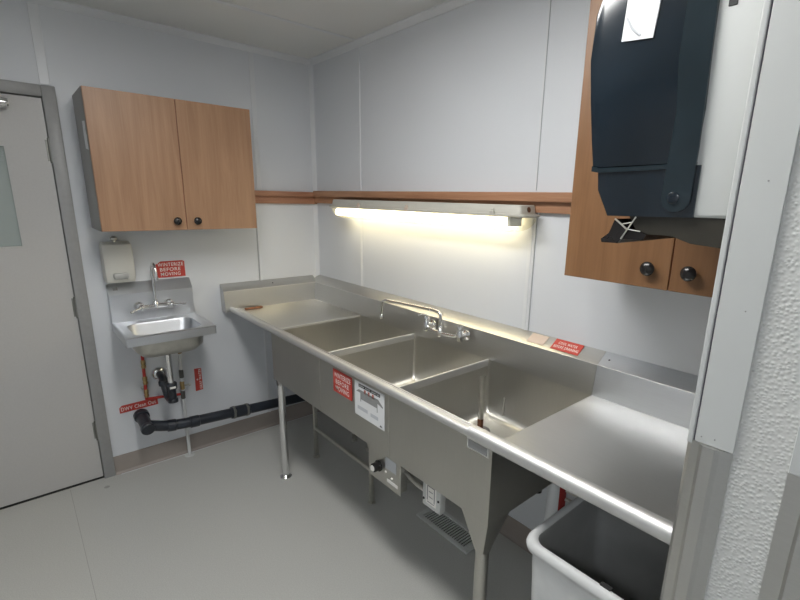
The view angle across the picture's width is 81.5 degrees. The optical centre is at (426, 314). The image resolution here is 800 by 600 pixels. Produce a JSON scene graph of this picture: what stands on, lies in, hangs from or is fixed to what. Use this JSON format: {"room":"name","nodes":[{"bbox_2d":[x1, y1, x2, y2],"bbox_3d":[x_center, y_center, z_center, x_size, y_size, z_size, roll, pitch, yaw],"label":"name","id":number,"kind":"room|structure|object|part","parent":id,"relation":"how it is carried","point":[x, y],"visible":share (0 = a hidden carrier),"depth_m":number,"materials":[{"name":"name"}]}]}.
{"room":"commercial kitchen","nodes":[
{"label":"commercial kitchen","id":0,"kind":"room"},
{"bbox_2d":[0,146,21,246],"bbox_3d":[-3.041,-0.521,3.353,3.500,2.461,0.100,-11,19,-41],"label":"window","id":1,"kind":"structure","parent":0,"point":[9,227],"depth_m":3.29,"materials":[{"name":"grey glass"}]},
{"bbox_2d":[0,0,315,456],"bbox_3d":[-2.080,-0.221,2.240,3.400,2.461,0.100,-11,19,-41],"label":"wall","id":2,"kind":"structure","parent":0,"point":[80,49],"depth_m":2.73,"materials":[{"name":"white paint"}]},
{"bbox_2d":[26,2,49,84],"bbox_3d":[-1.799,-1.253,2.148,0.040,0.341,0.004,-11,19,-41],"label":"trim","id":3,"kind":"structure","parent":2,"relation":"attached to","point":[33,12],"depth_m":2.15,"materials":[{"name":"white plastic"}]},
{"bbox_2d":[0,474,104,509],"bbox_3d":[-2.229,1.001,2.406,0.920,0.004,0.060,-11,19,-41],"label":"trim","id":4,"kind":"structure","parent":2,"relation":"attached to","point":[75,485],"depth_m":2.53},
{"bbox_2d":[0,79,115,507],"bbox_3d":[-2.197,-0.006,2.145,1.028,2.085,0.146,-11,19,-41],"label":"door","id":5,"kind":"structure","parent":2,"relation":"in","point":[54,430],"depth_m":2.36,"materials":[{"name":"paint"}]},
{"bbox_2d":[99,236,135,282],"bbox_3d":[-1.647,-0.296,2.472,0.140,0.241,0.112,-11,19,-41],"label":"soap dispenser","id":6,"kind":"object","parent":2,"relation":"attached to","point":[117,260],"visible":1,"depth_m":2.45,"materials":[{"name":"beige plastic"}]},
{"bbox_3d":[-1.656,-0.399,2.451,0.034,0.032,0.034,-11,19,-41],"label":"lock knob","id":7,"kind":"part","parent":6,"relation":"part of","materials":[{"name":"grey plastic"}]},
{"bbox_3d":[-1.625,-0.207,2.465,0.072,0.034,0.037,-11,19,-41],"label":"push lever","id":8,"kind":"part","parent":6,"relation":"part of","materials":[{"name":"grey plastic"}]},
{"bbox_2d":[119,399,157,413],"bbox_3d":[-1.694,0.532,2.729,0.198,0.049,0.002,-11,19,-41],"label":"warning sign","id":9,"kind":"object","parent":2,"relation":"attached to","point":[145,403],"visible":0.99,"depth_m":2.72,"materials":[{"name":"red plastic"}]},
{"bbox_2d":[106,277,194,324],"bbox_3d":[-1.565,-0.080,2.647,0.416,0.230,0.054,-11,19,-41],"label":"backsplash","id":10,"kind":"structure","parent":2,"relation":"attached to","point":[121,301],"depth_m":2.61,"materials":[{"name":"metal"}]},
{"bbox_2d":[140,356,180,399],"bbox_3d":[-1.586,0.314,2.741,0.198,0.397,0.040,-11,19,-41],"label":"supply pipe","id":11,"kind":"object","parent":2,"relation":"attached to","point":[143,362],"visible":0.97,"depth_m":2.70,"materials":[{"name":"gold metal"}]},
{"bbox_2d":[106,262,216,403],"bbox_3d":[-1.444,0.119,2.552,0.422,0.805,0.430,-11,19,-41],"label":"sink","id":12,"kind":"object","parent":2,"relation":"attached to","point":[155,317],"visible":1,"depth_m":2.57,"materials":[{"name":"metal"}]},
{"bbox_2d":[130,262,186,313],"bbox_3d":[-1.496,-0.155,2.552,0.278,0.276,0.145,-11,19,-41],"label":"faucet","id":13,"kind":"object","parent":12,"relation":"on","point":[152,299],"depth_m":2.61,"materials":[{"name":"silver metal"}]},
{"bbox_2d":[112,312,216,357],"bbox_3d":[-1.434,0.119,2.541,0.422,0.146,0.400,-11,19,-41],"label":"basin","id":14,"kind":"object","parent":12,"relation":"in","point":[167,333],"depth_m":2.49,"materials":[{"name":"metal"}]},
{"bbox_2d":[72,85,256,231],"bbox_3d":[-1.345,-0.782,2.456,0.747,0.637,0.348,-11,19,-41],"label":"upper cabinet","id":15,"kind":"object","parent":2,"relation":"attached to","point":[150,163],"visible":1,"depth_m":2.30,"materials":[{"name":"brown wood"}]},
{"bbox_3d":[-1.392,-0.728,2.237,0.370,0.634,0.019,-11,19,-41],"label":"cabinet door","id":16,"kind":"part","parent":15,"relation":"part of","materials":[{"name":"brown wood"}]},
{"bbox_3d":[-1.277,-0.481,2.378,0.039,0.039,0.028,-11,19,-41],"label":"knob","id":17,"kind":"part","parent":15,"relation":"part of","materials":[{"name":"black plastic"}]},
{"bbox_3d":[-1.205,-0.495,2.440,0.039,0.039,0.028,-11,19,-41],"label":"knob","id":18,"kind":"part","parent":15,"relation":"part of","materials":[{"name":"black plastic"}]},
{"bbox_3d":[-1.114,-0.782,2.479,0.370,0.634,0.019,-11,19,-41],"label":"cabinet door","id":19,"kind":"part","parent":15,"relation":"part of","materials":[{"name":"brown wood"}]},
{"bbox_2d":[21,0,310,64],"bbox_3d":[-2.010,-1.387,1.898,3.400,0.030,0.030,-11,19,-41],"label":"trim","id":20,"kind":"structure","parent":2,"relation":"attached to","point":[58,4],"depth_m":2.44,"materials":[{"name":"white plastic"}]},
{"bbox_2d":[156,260,185,277],"bbox_3d":[-1.492,-0.268,2.700,0.152,0.094,0.002,-11,19,-41],"label":"warning sign","id":21,"kind":"object","parent":2,"relation":"attached to","point":[175,268],"visible":0.98,"depth_m":2.70,"materials":[{"name":"red plastic"}]},
{"bbox_2d":[194,368,202,390],"bbox_3d":[-1.442,0.407,2.928,0.043,0.150,0.002,-11,19,-41],"label":"warning sign","id":22,"kind":"object","parent":2,"relation":"attached to","point":[197,372],"visible":1,"depth_m":2.93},
{"bbox_2d":[113,401,320,474],"bbox_3d":[-1.316,0.785,3.135,1.345,0.111,0.020,-11,19,-41],"label":"baseboard","id":23,"kind":"structure","parent":2,"relation":"attached to","point":[133,460],"depth_m":3.03,"materials":[{"name":"grey plastic"}]},
{"bbox_2d":[133,394,304,434],"bbox_3d":[-1.235,0.579,3.033,1.145,0.175,0.183,-10,18,-39],"label":"drain pipe","id":24,"kind":"object","parent":2,"relation":"attached to","point":[147,426],"visible":0.97,"depth_m":2.84,"materials":[{"name":"plastic"}]},
{"bbox_2d":[248,52,260,190],"bbox_3d":[-1.058,-1.177,2.853,0.030,0.796,0.004,-11,19,-41],"label":"trim","id":25,"kind":"structure","parent":2,"relation":"attached to","point":[250,54],"depth_m":2.85,"materials":[{"name":"white plastic"}]},
{"bbox_2d":[256,228,259,279],"bbox_3d":[-1.099,-0.469,3.007,0.005,0.495,0.002,-11,19,-41],"label":"trim","id":26,"kind":"structure","parent":2,"relation":"attached to","point":[256,228],"depth_m":3.02,"materials":[{"name":"grey plastic"}]},
{"bbox_2d":[255,203,270,411],"bbox_3d":[-1.102,-0.009,3.127,0.012,1.444,0.007,-11,19,-41],"label":"trim","id":27,"kind":"structure","parent":2,"relation":"attached to","point":[258,236],"depth_m":3.06,"materials":[{"name":"white plastic"}]},
{"bbox_2d":[255,190,316,203],"bbox_3d":[-0.962,-0.766,3.023,0.555,0.079,0.045,-11,19,-41],"label":"trim","id":28,"kind":"structure","parent":2,"relation":"attached to","point":[274,197],"depth_m":3.04,"materials":[{"name":"brown wood"}]},
{"bbox_2d":[61,0,447,58],"bbox_3d":[-0.788,-1.091,0.560,3.600,0.100,6.900,-11,19,-41],"label":"ceiling","id":29,"kind":"structure","parent":0,"point":[355,19],"depth_m":2.29,"materials":[{"name":"white paint"}]},
{"bbox_2d":[210,0,355,40],"bbox_3d":[-1.659,-1.291,1.494,3.370,0.004,0.027,-11,19,-41],"label":"trim","id":30,"kind":"structure","parent":29,"relation":"attached to","point":[217,1],"depth_m":2.30,"materials":[{"name":"white plastic"}]},
{"bbox_2d":[0,412,531,599],"bbox_3d":[-0.846,1.393,1.181,3.600,0.100,6.900,-11,19,-41],"label":"floor","id":31,"kind":"structure","parent":0,"point":[221,521],"depth_m":2.24,"materials":[{"name":"plastic"}]},
{"bbox_2d":[70,490,96,599],"bbox_3d":[-1.114,1.221,1.636,0.002,0.001,2.580,-11,19,-41],"label":"trim","id":32,"kind":"structure","parent":31,"relation":"attached to","point":[70,490],"depth_m":2.13,"materials":[{"name":"grey"}]},
{"bbox_2d":[178,352,194,456],"bbox_3d":[-1.486,0.517,2.850,0.076,0.760,0.060,-11,19,-41],"label":"supply pipe","id":33,"kind":"object","parent":31,"relation":"on","point":[181,373],"visible":0.87,"depth_m":2.84,"materials":[{"name":"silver metal"}]},
{"bbox_2d":[312,405,413,504],"bbox_3d":[-0.390,0.647,2.765,0.339,0.600,0.669,-11,19,-41],"label":"support stand","id":34,"kind":"object","parent":31,"relation":"on","point":[316,429],"visible":0.37,"depth_m":2.70,"materials":[{"name":"grey metal"}]},
{"bbox_3d":[-0.695,0.611,2.880,0.044,0.600,0.044,-11,19,-41],"label":"post","id":35,"kind":"part","parent":34,"relation":"part of","materials":[{"name":"grey metal"}]},
{"bbox_3d":[-0.495,0.765,2.686,0.020,0.020,0.605,-11,19,-41],"label":"rail","id":36,"kind":"part","parent":34,"relation":"part of","materials":[{"name":"grey metal"}]},
{"bbox_3d":[-0.488,0.564,3.086,0.044,0.600,0.044,-11,19,-41],"label":"post","id":37,"kind":"part","parent":34,"relation":"part of","materials":[{"name":"grey metal"}]},
{"bbox_3d":[-0.292,0.729,2.444,0.044,0.600,0.044,-11,19,-41],"label":"post","id":38,"kind":"part","parent":34,"relation":"part of","materials":[{"name":"grey metal"}]},
{"bbox_2d":[416,507,473,553],"bbox_3d":[0.115,1.069,2.334,0.135,0.011,0.360,-11,19,-41],"label":"floor vent","id":39,"kind":"object","parent":31,"relation":"in","point":[445,524],"visible":0.77,"depth_m":2.33,"materials":[{"name":"grey metal"}]},
{"bbox_2d":[220,275,697,599],"bbox_3d":[-0.137,0.529,2.259,0.689,1.085,2.750,-11,19,-41],"label":"sink","id":40,"kind":"object","parent":31,"relation":"on","point":[610,430],"visible":0.96,"depth_m":1.78,"materials":[{"name":"metal"}]},
{"bbox_2d":[245,306,262,309],"bbox_3d":[-1.104,-0.045,2.958,0.110,0.010,0.023,-11,19,-41],"label":"block","id":41,"kind":"object","parent":40,"relation":"on","point":[255,307],"visible":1,"depth_m":2.95,"materials":[{"name":"brown wood"}]},
{"bbox_3d":[-0.819,0.652,2.655,0.068,0.624,0.079,-11,19,-41],"label":"leg","id":42,"kind":"part","parent":40,"relation":"part of","materials":[{"name":"silver metal"}]},
{"bbox_2d":[333,368,351,400],"bbox_3d":[-0.363,0.299,1.996,0.002,0.105,0.150,-11,19,-41],"label":"sticker","id":43,"kind":"object","parent":40,"relation":"attached to","point":[342,383],"visible":1,"depth_m":1.99,"materials":[{"name":"red paper"}]},
{"bbox_3d":[-0.440,0.215,2.544,0.525,0.262,0.513,-11,19,-41],"label":"bowl","id":44,"kind":"part","parent":40,"relation":"part of","materials":[{"name":"metal"}]},
{"bbox_2d":[355,380,384,430],"bbox_3d":[-0.231,0.359,1.857,0.002,0.151,0.205,-11,19,-41],"label":"instruction sheet","id":45,"kind":"object","parent":40,"relation":"attached to","point":[369,403],"visible":1,"depth_m":1.85,"materials":[{"name":"white paper"}]},
{"bbox_3d":[-0.323,0.369,1.972,0.004,0.283,1.558,-11,19,-41],"label":"panel","id":46,"kind":"part","parent":40,"relation":"part of","materials":[{"name":"metal"}]},
{"bbox_2d":[370,445,422,496],"bbox_3d":[-0.123,0.635,1.840,0.076,0.160,0.338,-11,19,-41],"label":"control box","id":47,"kind":"object","parent":40,"relation":"attached to","point":[391,474],"visible":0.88,"depth_m":1.86,"materials":[{"name":"metal"}]},
{"bbox_3d":[-0.169,0.622,1.888,0.004,0.160,0.204,-11,19,-41],"label":"plate","id":48,"kind":"part","parent":47,"relation":"part of","materials":[{"name":"metal"}]},
{"bbox_3d":[-0.143,0.603,1.851,0.001,0.050,0.070,-11,19,-41],"label":"label plate","id":49,"kind":"part","parent":47,"relation":"part of","materials":[{"name":"grey plastic"}]},
{"bbox_3d":[-0.092,0.318,2.166,0.525,0.262,0.518,-11,19,-41],"label":"bowl","id":50,"kind":"part","parent":40,"relation":"part of","materials":[{"name":"metal"}]},
{"bbox_2d":[380,299,469,341],"bbox_3d":[-0.026,0.016,2.352,0.099,0.131,0.631,-11,19,-41],"label":"faucet","id":51,"kind":"object","parent":40,"relation":"on","point":[441,327],"depth_m":2.35,"materials":[{"name":"silver metal"}]},
{"bbox_2d":[423,482,445,514],"bbox_3d":[0.026,0.654,1.695,0.033,0.120,0.094,-11,19,-41],"label":"junction box","id":52,"kind":"object","parent":40,"relation":"attached to","point":[433,499],"visible":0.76,"depth_m":1.68,"materials":[{"name":"grey metal"}]},
{"bbox_3d":[0.016,0.658,1.686,0.002,0.080,0.053,-11,19,-41],"label":"label plate","id":53,"kind":"part","parent":52,"relation":"part of","materials":[{"name":"white plastic"}]},
{"bbox_2d":[427,485,434,505],"bbox_3d":[0.015,0.657,1.685,0.001,0.069,0.041,-11,19,-41],"label":"electrical outlet","id":54,"kind":"object","parent":52,"relation":"attached to","point":[430,491],"depth_m":1.69,"materials":[{"name":"grey plastic"}]},
{"bbox_3d":[0.156,0.408,1.422,0.001,0.026,0.078,-11,19,-41],"label":"plate","id":55,"kind":"part","parent":40,"relation":"part of","materials":[{"name":"grey metal"}]},
{"bbox_3d":[0.157,0.407,1.423,0.004,0.036,0.090,-11,19,-41],"label":"maker plate","id":56,"kind":"part","parent":40,"relation":"part of","materials":[{"name":"silver metal"}]},
{"bbox_2d":[477,375,485,428],"bbox_3d":[0.232,0.377,1.970,0.042,0.252,0.042,-11,19,-41],"label":"pipe","id":57,"kind":"object","parent":40,"relation":"on","point":[482,377],"visible":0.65,"depth_m":1.96,"materials":[{"name":"metal"}]},
{"bbox_3d":[0.186,0.940,1.596,0.110,0.624,0.114,-11,19,-41],"label":"leg","id":58,"kind":"part","parent":40,"relation":"part of","materials":[{"name":"metal"}]},
{"bbox_3d":[0.254,0.419,1.792,0.525,0.262,0.505,-11,19,-41],"label":"bowl","id":59,"kind":"part","parent":40,"relation":"part of","materials":[{"name":"metal"}]},
{"bbox_3d":[0.429,0.482,1.618,0.626,0.269,0.003,-11,19,-41],"label":"panel","id":60,"kind":"part","parent":40,"relation":"part of","materials":[{"name":"metal"}]},
{"bbox_2d":[527,333,548,344],"bbox_3d":[0.469,0.102,1.956,0.042,0.029,0.084,-11,19,-41],"label":"sticker","id":61,"kind":"object","parent":40,"relation":"attached to","point":[534,338],"visible":1,"depth_m":1.95,"materials":[{"name":"beige paper"}]},
{"bbox_2d":[550,338,583,355],"bbox_3d":[0.562,0.128,1.856,0.047,0.032,0.125,-11,19,-41],"label":"sticker","id":62,"kind":"object","parent":40,"relation":"attached to","point":[561,345],"visible":1,"depth_m":1.85,"materials":[{"name":"red paper"}]},
{"bbox_2d":[537,483,576,520],"bbox_3d":[0.711,0.919,1.738,0.696,0.616,0.078,13,18,40],"label":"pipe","id":63,"kind":"object","parent":31,"relation":"on","point":[556,499],"visible":0.08,"depth_m":1.84,"materials":[{"name":"white plastic"}]},
{"bbox_2d":[526,496,669,599],"bbox_3d":[0.564,0.967,1.401,0.457,0.678,0.412,-11,19,-41],"label":"waste bin","id":64,"kind":"object","parent":31,"relation":"on","point":[583,551],"visible":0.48,"depth_m":1.49,"materials":[{"name":"plastic"}]},
{"bbox_2d":[313,0,711,529],"bbox_3d":[0.955,0.034,1.503,0.100,2.461,5.300,-11,19,-41],"label":"wall","id":65,"kind":"structure","parent":0,"point":[450,101],"depth_m":2.09,"materials":[{"name":"white paint"}]},
{"bbox_2d":[308,65,319,275],"bbox_3d":[-0.768,-0.958,3.167,0.022,1.421,0.022,-11,19,-41],"label":"trim","id":66,"kind":"structure","parent":65,"relation":"attached to","point":[310,67],"depth_m":3.15,"materials":[{"name":"white plastic"}]},
{"bbox_2d":[358,47,360,189],"bbox_3d":[-0.392,-1.148,2.705,0.006,0.811,0.012,-11,19,-41],"label":"trim","id":67,"kind":"structure","parent":65,"relation":"attached to","point":[358,47],"depth_m":2.71,"materials":[{"name":"white plastic"}]},
{"bbox_2d":[360,217,362,285],"bbox_3d":[-0.408,-0.427,2.885,0.006,0.505,0.026,-11,19,-41],"label":"trim","id":68,"kind":"structure","parent":65,"relation":"attached to","point":[361,240],"depth_m":2.90,"materials":[{"name":"white plastic"}]},
{"bbox_2d":[309,0,476,64],"bbox_3d":[0.155,-1.364,2.011,0.030,0.030,2.757,-11,19,-41],"label":"trim","id":69,"kind":"structure","parent":65,"relation":"attached to","point":[449,5],"depth_m":2.35,"materials":[{"name":"white plastic"}]},
{"bbox_2d":[329,199,539,227],"bbox_3d":[-0.073,-0.522,2.364,0.116,0.108,1.474,-11,19,-41],"label":"strip light","id":70,"kind":"object","parent":65,"relation":"attached to","point":[509,216],"visible":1,"depth_m":2.15,"materials":[{"name":"white plastic"}]},
{"bbox_2d":[313,191,571,213],"bbox_3d":[0.137,-0.544,2.203,0.045,0.080,2.737,-11,19,-41],"label":"trim","id":71,"kind":"structure","parent":65,"relation":"attached to","point":[544,202],"depth_m":2.11,"materials":[{"name":"brown wood"}]},
{"bbox_2d":[499,515,531,554],"bbox_3d":[0.104,0.954,2.593,0.020,0.111,2.757,-11,19,-41],"label":"baseboard","id":72,"kind":"structure","parent":65,"relation":"attached to","point":[515,531],"depth_m":2.24,"materials":[{"name":"rubber"}]},
{"bbox_2d":[522,213,536,329],"bbox_3d":[0.435,-0.179,1.971,0.006,0.505,0.034,-11,19,-41],"label":"trim","id":73,"kind":"structure","parent":65,"relation":"attached to","point":[532,226],"depth_m":1.97,"materials":[{"name":"white plastic"}]},
{"bbox_2d":[528,0,550,330],"bbox_3d":[0.453,-0.612,1.855,0.004,1.401,0.016,-11,19,-41],"label":"trim","id":74,"kind":"structure","parent":65,"relation":"attached to","point":[550,1],"depth_m":1.86,"materials":[{"name":"white plastic"}]},
{"bbox_2d":[564,0,719,297],"bbox_3d":[0.745,-0.490,1.268,0.368,0.818,0.554,-11,19,-41],"label":"upper cabinet","id":75,"kind":"object","parent":65,"relation":"attached to","point":[670,264],"visible":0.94,"depth_m":1.32,"materials":[{"name":"brown wood"}]},
{"bbox_3d":[0.598,-0.125,1.255,0.028,0.039,0.039,-11,19,-41],"label":"knob","id":76,"kind":"part","parent":75,"relation":"part of","materials":[{"name":"black plastic"}]},
{"bbox_3d":[0.667,-0.105,1.181,0.028,0.039,0.039,-11,19,-41],"label":"knob","id":77,"kind":"part","parent":75,"relation":"part of","materials":[{"name":"black plastic"}]},
{"bbox_3d":[0.740,-0.437,1.059,0.019,0.815,0.238,-11,19,-41],"label":"cabinet door","id":78,"kind":"part","parent":75,"relation":"part of","materials":[{"name":"brown wood"}]},
{"bbox_2d":[704,134,799,599],"bbox_3d":[0.827,0.160,0.987,0.799,2.461,0.207,-11,19,-41],"label":"wall partition","id":79,"kind":"structure","parent":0,"point":[770,420],"depth_m":0.72,"materials":[{"name":"grey paint"}]},
{"bbox_2d":[591,0,763,248],"bbox_3d":[0.520,-0.379,0.903,0.318,0.472,0.288,-11,19,-41],"label":"dispenser","id":80,"kind":"object","parent":79,"relation":"attached to","point":[670,79],"visible":0.87,"depth_m":0.80,"materials":[{"name":"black plastic"}]},
{"bbox_2d":[630,216,725,248],"bbox_3d":[0.548,-0.177,0.919,0.289,0.064,0.186,-11,19,-41],"label":"tray","id":81,"kind":"object","parent":80,"relation":"on","point":[707,231],"depth_m":0.82,"materials":[{"name":"grey plastic"}]},
{"bbox_3d":[0.436,-0.372,0.764,0.004,0.396,0.052,-11,19,-41],"label":"arm","id":82,"kind":"part","parent":80,"relation":"part of"},
{"bbox_2d":[660,439,732,599],"bbox_3d":[0.469,0.803,0.954,0.050,1.214,0.100,2,14,5],"label":"trim","id":83,"kind":"structure","parent":79,"relation":"attached to","point":[706,468],"depth_m":0.81,"materials":[{"name":"metal"}]},
{"bbox_2d":[687,0,771,442],"bbox_3d":[0.493,-0.392,0.672,0.066,1.253,0.009,-11,19,-41],"label":"trim","id":84,"kind":"structure","parent":79,"relation":"attached to","point":[767,3],"depth_m":0.71,"materials":[{"name":"white plastic"}]},
{"bbox_2d":[694,0,799,453],"bbox_3d":[0.496,-0.383,0.626,0.006,1.246,0.058,-11,19,-41],"label":"trim","id":85,"kind":"structure","parent":79,"relation":"attached to","point":[775,126],"depth_m":0.69,"materials":[{"name":"white plastic"}]},
{"bbox_2d":[758,473,799,599],"bbox_3d":[0.583,0.832,0.846,0.080,1.216,0.072,-11,19,-41],"label":"trim","id":86,"kind":"structure","parent":79,"relation":"attached to","point":[781,578],"depth_m":0.72,"materials":[{"name":"metal"}]},
{"bbox_2d":[788,424,799,476],"bbox_3d":[0.587,-0.357,0.527,0.006,1.244,0.072,-11,19,-41],"label":"trim","id":87,"kind":"structure","parent":79,"relation":"attached to","point":[794,468],"depth_m":0.69,"materials":[{"name":"white plastic"}]}
]}

